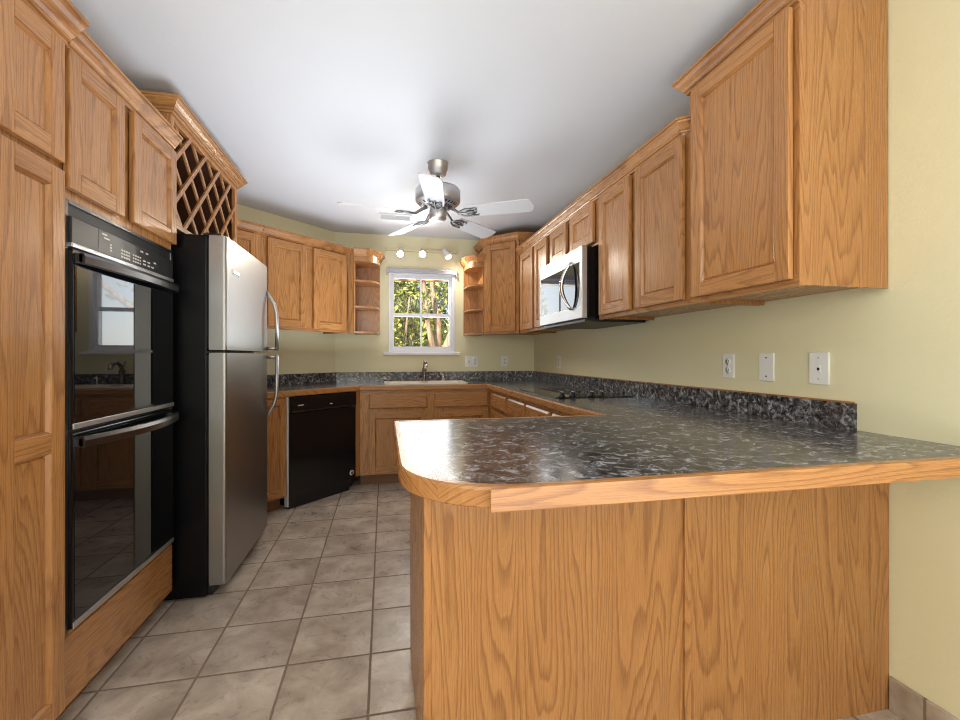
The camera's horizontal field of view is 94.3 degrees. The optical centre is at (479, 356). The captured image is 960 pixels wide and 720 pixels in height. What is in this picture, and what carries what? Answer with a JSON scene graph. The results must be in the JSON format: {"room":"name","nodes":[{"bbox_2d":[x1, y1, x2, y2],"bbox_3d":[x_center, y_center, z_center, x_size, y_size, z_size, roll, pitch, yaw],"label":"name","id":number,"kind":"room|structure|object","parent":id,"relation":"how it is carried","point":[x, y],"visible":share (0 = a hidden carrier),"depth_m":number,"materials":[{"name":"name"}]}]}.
{"room":"kitchen","nodes":[
{"label":"kitchen","id":0,"kind":"room"},
{"bbox_2d":[237,204,334,374],"bbox_3d":[-1.945,-0.050,3.924,0.118,2.450,1.739,0,0,34],"label":"wall","id":1,"kind":"structure","parent":0,"point":[299,352],"depth_m":4.19,"materials":[{"name":"yellow paint"}]},
{"bbox_2d":[237,218,264,261],"bbox_3d":[-1.991,-0.628,3.405,0.391,0.807,0.485,0,0,33],"label":"upper cabinet","id":2,"kind":"object","parent":1,"relation":"attached to","point":[249,233],"visible":0.2,"depth_m":3.44,"materials":[{"name":"brown wood"}]},
{"bbox_2d":[267,372,335,385],"bbox_3d":[-1.899,0.212,3.892,0.021,0.101,1.571,0,0,33],"label":"backsplash","id":3,"kind":"structure","parent":1,"relation":"attached to","point":[305,378],"depth_m":4.21,"materials":[{"name":"black stone"}]},
{"bbox_2d":[261,226,353,333],"bbox_3d":[-1.609,-0.628,3.997,0.391,0.807,0.918,0,0,33],"label":"upper cabinet","id":4,"kind":"object","parent":1,"relation":"attached to","point":[307,276],"depth_m":3.89,"materials":[{"name":"brown wood"}]},
{"bbox_2d":[70,0,760,239],"bbox_3d":[-0.162,-1.325,0.870,3.490,0.100,8.010,0,0,-12],"label":"ceiling","id":5,"kind":"structure","parent":0,"point":[318,105],"depth_m":2.09,"materials":[{"name":"white paint"}]},
{"bbox_2d":[379,213,411,220],"bbox_3d":[-0.771,-1.270,4.059,0.290,0.010,0.160,0,0,-12],"label":"ceiling vent","id":6,"kind":"object","parent":5,"relation":"in","point":[384,216],"visible":1,"depth_m":4.05,"materials":[{"name":"white paint"}]},
{"bbox_2d":[337,159,533,238],"bbox_3d":[-0.302,-1.087,2.913,1.202,0.375,1.212,0,0,-12],"label":"ceiling fan","id":7,"kind":"object","parent":5,"relation":"hanging from","point":[432,194],"visible":1,"depth_m":2.86,"materials":[{"name":"silver metal"}]},
{"bbox_2d":[335,232,533,391],"bbox_3d":[-0.479,-0.050,4.838,2.200,2.450,0.120,0,0,-12],"label":"wall","id":8,"kind":"structure","parent":0,"point":[353,352],"depth_m":4.75,"materials":[{"name":"yellow paint"}]},
{"bbox_2d":[353,247,384,334],"bbox_3d":[-1.097,-0.628,4.436,0.292,0.807,0.400,0,0,-12],"label":"open shelf","id":9,"kind":"object","parent":8,"relation":"attached to","point":[367,261],"visible":1,"depth_m":4.59,"materials":[{"name":"brown wood"}]},
{"bbox_2d":[394,278,447,281],"bbox_3d":[-0.598,-0.973,5.155,3.400,0.125,0.530,0,0,-12],"label":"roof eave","id":10,"kind":"object","parent":8,"relation":"attached to","point":[395,279],"visible":0.03,"depth_m":5.36,"materials":[{"name":"brown wood"}]},
{"bbox_2d":[383,273,459,354],"bbox_3d":[-0.625,-0.458,4.780,0.810,0.884,0.170,0,0,-12],"label":"window","id":11,"kind":"structure","parent":8,"relation":"in","point":[393,350],"depth_m":4.77,"materials":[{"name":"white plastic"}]},
{"bbox_2d":[386,267,456,276],"bbox_3d":[-0.614,-0.895,4.728,0.744,0.070,0.036,0,0,-12],"label":"blind headrail","id":12,"kind":"object","parent":11,"relation":"attached to","point":[388,270],"visible":1,"depth_m":4.71,"materials":[{"name":"grey"}]},
{"bbox_2d":[385,247,457,259],"bbox_3d":[-0.602,-1.081,4.661,0.765,0.134,0.172,0,0,-12],"label":"track light","id":13,"kind":"object","parent":8,"relation":"attached to","point":[400,251],"visible":1,"depth_m":4.67,"materials":[{"name":"beige metal"}]},
{"bbox_2d":[336,371,532,381],"bbox_3d":[-0.445,0.212,4.771,2.118,0.100,0.019,0,0,-12],"label":"backsplash","id":14,"kind":"structure","parent":8,"relation":"attached to","point":[452,375],"depth_m":4.75,"materials":[{"name":"grey stone"}]},
{"bbox_2d":[465,356,477,366],"bbox_3d":[-0.091,0.053,4.851,0.145,0.118,0.017,0,0,-12],"label":"wall switch","id":15,"kind":"object","parent":8,"relation":"attached to","point":[470,361],"visible":1,"depth_m":4.85,"materials":[{"name":"white plastic"}]},
{"bbox_2d":[459,254,485,335],"bbox_3d":[-0.087,-0.628,4.664,0.213,0.807,0.380,0,0,-12],"label":"open shelf","id":16,"kind":"object","parent":8,"relation":"attached to","point":[473,265],"visible":1,"depth_m":4.79,"materials":[{"name":"brown wood"}]},
{"bbox_2d":[501,356,507,365],"bbox_3d":[0.270,0.050,4.933,0.075,0.118,0.009,0,0,-12],"label":"wall outlet","id":17,"kind":"object","parent":8,"relation":"attached to","point":[504,359],"visible":1,"depth_m":4.93,"materials":[{"name":"white plastic"}]},
{"bbox_2d":[473,232,544,334],"bbox_3d":[0.339,-0.709,4.592,0.697,0.967,0.696,0,0,-12],"label":"upper cabinet","id":18,"kind":"object","parent":8,"relation":"attached to","point":[501,260],"visible":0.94,"depth_m":4.38,"materials":[{"name":"brown wood"}]},
{"bbox_2d":[57,475,902,719],"bbox_3d":[-0.162,1.225,0.870,3.490,0.100,8.010,0,0,-12],"label":"floor","id":19,"kind":"structure","parent":0,"point":[313,623],"depth_m":1.85,"materials":[{"name":"beige tile"}]},
{"bbox_2d":[0,0,89,719],"bbox_3d":[-1.525,0.063,1.145,0.691,2.224,0.368,0,0,-12],"label":"pantry cabinet","id":20,"kind":"object","parent":19,"relation":"on","point":[34,34],"visible":1,"depth_m":1.25,"materials":[{"name":"brown wood"}]},
{"bbox_2d":[56,30,182,719],"bbox_3d":[-1.651,0.071,1.672,0.668,2.207,0.741,0,0,-12],"label":"tall cabinet","id":21,"kind":"object","parent":19,"relation":"on","point":[120,165],"visible":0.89,"depth_m":1.62,"materials":[{"name":"brown wood"}]},
{"bbox_2d":[65,198,178,636],"bbox_3d":[-1.569,0.189,1.686,0.601,1.364,0.719,0,0,-12],"label":"wall oven","id":22,"kind":"object","parent":21,"relation":"in","point":[120,417],"visible":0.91,"depth_m":1.61,"materials":[{"name":"grey metal"}]},
{"bbox_2d":[163,233,278,600],"bbox_3d":[-1.673,0.286,2.489,0.856,1.777,0.800,0,0,-12],"label":"refrigerator","id":23,"kind":"object","parent":19,"relation":"on","point":[220,303],"visible":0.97,"depth_m":2.17,"materials":[{"name":"silver metal"}]},
{"bbox_2d":[140,90,247,242],"bbox_3d":[-1.830,-0.916,2.506,0.668,0.592,1.065,0,0,-12],"label":"wine rack","id":24,"kind":"object","parent":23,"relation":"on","point":[208,182],"visible":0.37,"depth_m":2.57,"materials":[{"name":"brown wood"}]},
{"bbox_2d":[267,397,285,511],"bbox_3d":[-1.810,0.741,3.428,0.626,0.868,0.311,0,0,33],"label":"base cabinet","id":25,"kind":"object","parent":19,"relation":"on","point":[276,421],"visible":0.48,"depth_m":3.33,"materials":[{"name":"brown wood"}]},
{"bbox_2d":[280,392,355,508],"bbox_3d":[-1.526,0.742,3.830,0.606,0.858,0.658,0,0,33],"label":"dishwasher","id":26,"kind":"object","parent":19,"relation":"on","point":[320,428],"visible":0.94,"depth_m":3.62,"materials":[{"name":"black"}]},
{"bbox_2d":[355,389,488,483],"bbox_3d":[-0.578,0.741,4.419,1.241,0.868,0.648,0,0,-12],"label":"base cabinet","id":27,"kind":"object","parent":19,"relation":"on","point":[379,409],"depth_m":4.06,"materials":[{"name":"brown wood"}]},
{"bbox_2d":[489,389,572,417],"bbox_3d":[0.646,0.741,3.186,0.687,0.868,2.338,0,0,-12],"label":"base cabinet","id":28,"kind":"object","parent":19,"relation":"on","point":[501,405],"visible":0.12,"depth_m":3.39,"materials":[{"name":"brown wood"}]},
{"bbox_2d":[267,371,959,512],"bbox_3d":[-0.563,0.236,2.753,3.238,0.148,3.914,0,0,-12],"label":"countertop","id":29,"kind":"structure","parent":28,"relation":"on","point":[664,441],"depth_m":1.29,"materials":[{"name":"black stone"}]},
{"bbox_2d":[421,361,427,380],"bbox_3d":[-0.560,0.146,4.529,0.060,0.210,0.250,0,0,-12],"label":"faucet","id":30,"kind":"object","parent":29,"relation":"on","point":[425,364],"visible":1,"depth_m":4.58,"materials":[{"name":"silver metal"}]},
{"bbox_2d":[384,380,467,384],"bbox_3d":[-0.545,0.333,4.432,0.800,0.161,0.425,0,0,-12],"label":"sink","id":31,"kind":"object","parent":29,"relation":"in","point":[438,381],"visible":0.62,"depth_m":4.48,"materials":[{"name":"beige ceramic"}]},
{"bbox_2d":[519,388,633,397],"bbox_3d":[0.655,0.242,3.205,0.540,0.040,0.760,0,0,-12],"label":"cooktop","id":32,"kind":"object","parent":29,"relation":"in","point":[550,392],"visible":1,"depth_m":3.08,"materials":[{"name":"black glass"}]},
{"bbox_2d":[410,483,888,719],"bbox_3d":[0.543,0.741,1.628,1.547,0.868,0.645,0,0,-12],"label":"base cabinet","id":33,"kind":"object","parent":19,"relation":"on","point":[764,605],"visible":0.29,"depth_m":1.31,"materials":[{"name":"brown wood"}]},
{"bbox_2d":[534,0,959,718],"bbox_3d":[1.486,-0.050,1.225,0.120,2.450,8.010,0,0,-12],"label":"wall","id":34,"kind":"structure","parent":0,"point":[894,350],"depth_m":1.44,"materials":[{"name":"yellow paint"}]},
{"bbox_2d":[515,225,570,332],"bbox_3d":[0.625,-0.628,3.940,0.414,0.807,0.810,0,0,-12],"label":"upper cabinet","id":35,"kind":"object","parent":34,"relation":"attached to","point":[534,253],"visible":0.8,"depth_m":3.89,"materials":[{"name":"brown wood"}]},
{"bbox_2d":[557,356,559,367],"bbox_3d":[0.758,0.053,4.296,0.009,0.118,0.075,0,0,-12],"label":"wall outlet","id":36,"kind":"object","parent":34,"relation":"attached to","point":[558,357],"visible":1,"depth_m":4.29,"materials":[{"name":"white plastic"}]},
{"bbox_2d":[545,188,598,262],"bbox_3d":[0.795,-0.862,3.148,0.414,0.341,0.810,0,0,-12],"label":"upper cabinet","id":37,"kind":"object","parent":34,"relation":"attached to","point":[577,225],"visible":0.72,"depth_m":3.00,"materials":[{"name":"brown wood"}]},
{"bbox_2d":[540,245,648,328],"bbox_3d":[0.737,-0.450,3.140,0.529,0.466,0.760,0,0,-12],"label":"microwave","id":38,"kind":"object","parent":37,"relation":"attached to","point":[569,285],"visible":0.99,"depth_m":2.89,"materials":[{"name":"silver metal"}]},
{"bbox_2d":[591,114,760,319],"bbox_3d":[0.972,-0.628,2.330,0.414,0.807,0.863,0,0,-12],"label":"upper cabinet","id":39,"kind":"object","parent":34,"relation":"attached to","point":[644,201],"visible":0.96,"depth_m":2.19,"materials":[{"name":"brown wood"}]},
{"bbox_2d":[533,372,856,429],"bbox_3d":[0.967,0.215,3.294,0.020,0.094,3.497,0,0,-12],"label":"backsplash","id":40,"kind":"structure","parent":34,"relation":"attached to","point":[818,412],"depth_m":2.12,"materials":[{"name":"black stone"}]},
{"bbox_2d":[723,354,734,377],"bbox_3d":[1.215,0.046,2.176,0.009,0.118,0.072,0,0,-12],"label":"wall outlet","id":41,"kind":"object","parent":34,"relation":"attached to","point":[728,359],"visible":1,"depth_m":2.17,"materials":[{"name":"white plastic"}]},
{"bbox_2d":[759,353,774,380],"bbox_3d":[1.262,0.046,1.959,0.008,0.124,0.076,0,0,-12],"label":"blank plate","id":42,"kind":"object","parent":34,"relation":"attached to","point":[766,360],"visible":1,"depth_m":1.95,"materials":[{"name":"white plastic"}]},
{"bbox_2d":[672,0,887,304],"bbox_3d":[1.103,-0.712,1.719,0.414,0.973,0.568,0,0,-12],"label":"upper cabinet","id":43,"kind":"object","parent":34,"relation":"attached to","point":[789,107],"visible":1,"depth_m":1.47,"materials":[{"name":"brown wood"}]},
{"bbox_2d":[809,352,829,384],"bbox_3d":[1.312,0.046,1.723,0.009,0.124,0.080,0,0,-12],"label":"jack plate","id":44,"kind":"object","parent":34,"relation":"attached to","point":[819,362],"visible":1,"depth_m":1.72,"materials":[{"name":"white plastic"}]},
{"bbox_2d":[889,676,959,719],"bbox_3d":[1.801,1.119,-0.553,0.011,0.112,4.160,0,0,-12],"label":"baseboard","id":45,"kind":"structure","parent":34,"relation":"attached to","point":[906,703],"depth_m":1.42,"materials":[{"name":"tile"}]},
{"label":"outside","id":46,"kind":"structure","parent":0,"visible":0},
{"bbox_3d":[-1.738,1.475,10.453,19.000,0.100,10.830,0,0,-12],"label":"ground","id":47,"kind":"structure","parent":46,"visible":0},
{"bbox_2d":[394,281,419,346],"bbox_3d":[-2.027,-0.595,10.328,1.448,4.049,1.477,0,0,5],"label":"shrub","id":48,"kind":"object","parent":47,"relation":"on","point":[414,344],"visible":0.08,"depth_m":10.25,"materials":[{"name":"green plant"}]},
{"bbox_2d":[394,281,428,346],"bbox_3d":[-1.227,0.051,6.603,0.998,2.753,0.808,0,0,-12],"label":"shrub","id":49,"kind":"object","parent":47,"relation":"on","point":[399,327],"visible":0.16,"depth_m":6.64,"materials":[{"name":"green plant"}]},
{"bbox_2d":[397,281,448,346],"bbox_3d":[-0.381,-0.809,8.723,3.396,4.488,1.441,0,0,-12],"label":"tree","id":50,"kind":"object","parent":47,"relation":"on","point":[435,341],"visible":0.05,"depth_m":8.47,"materials":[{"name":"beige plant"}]},
{"bbox_2d":[408,282,448,346],"bbox_3d":[-1.798,-0.713,13.939,1.570,4.289,2.364,0,0,32],"label":"shrub","id":51,"kind":"object","parent":47,"relation":"on","point":[425,343],"visible":0.17,"depth_m":13.93,"materials":[{"name":"green plant"}]},
{"bbox_2d":[432,318,448,344],"bbox_3d":[-0.415,0.262,10.149,1.348,2.337,1.214,0,0,-12],"label":"shrub","id":52,"kind":"object","parent":47,"relation":"on","point":[445,326],"visible":0.02,"depth_m":10.22,"materials":[{"name":"green plant"}]},
{"bbox_2d":[444,282,447,309],"bbox_3d":[-0.023,-0.828,12.787,2.036,4.515,1.557,0,0,-12],"label":"shrub","id":53,"kind":"object","parent":47,"relation":"on","point":[446,286],"visible":0.02,"depth_m":12.80,"materials":[{"name":"green plant"}]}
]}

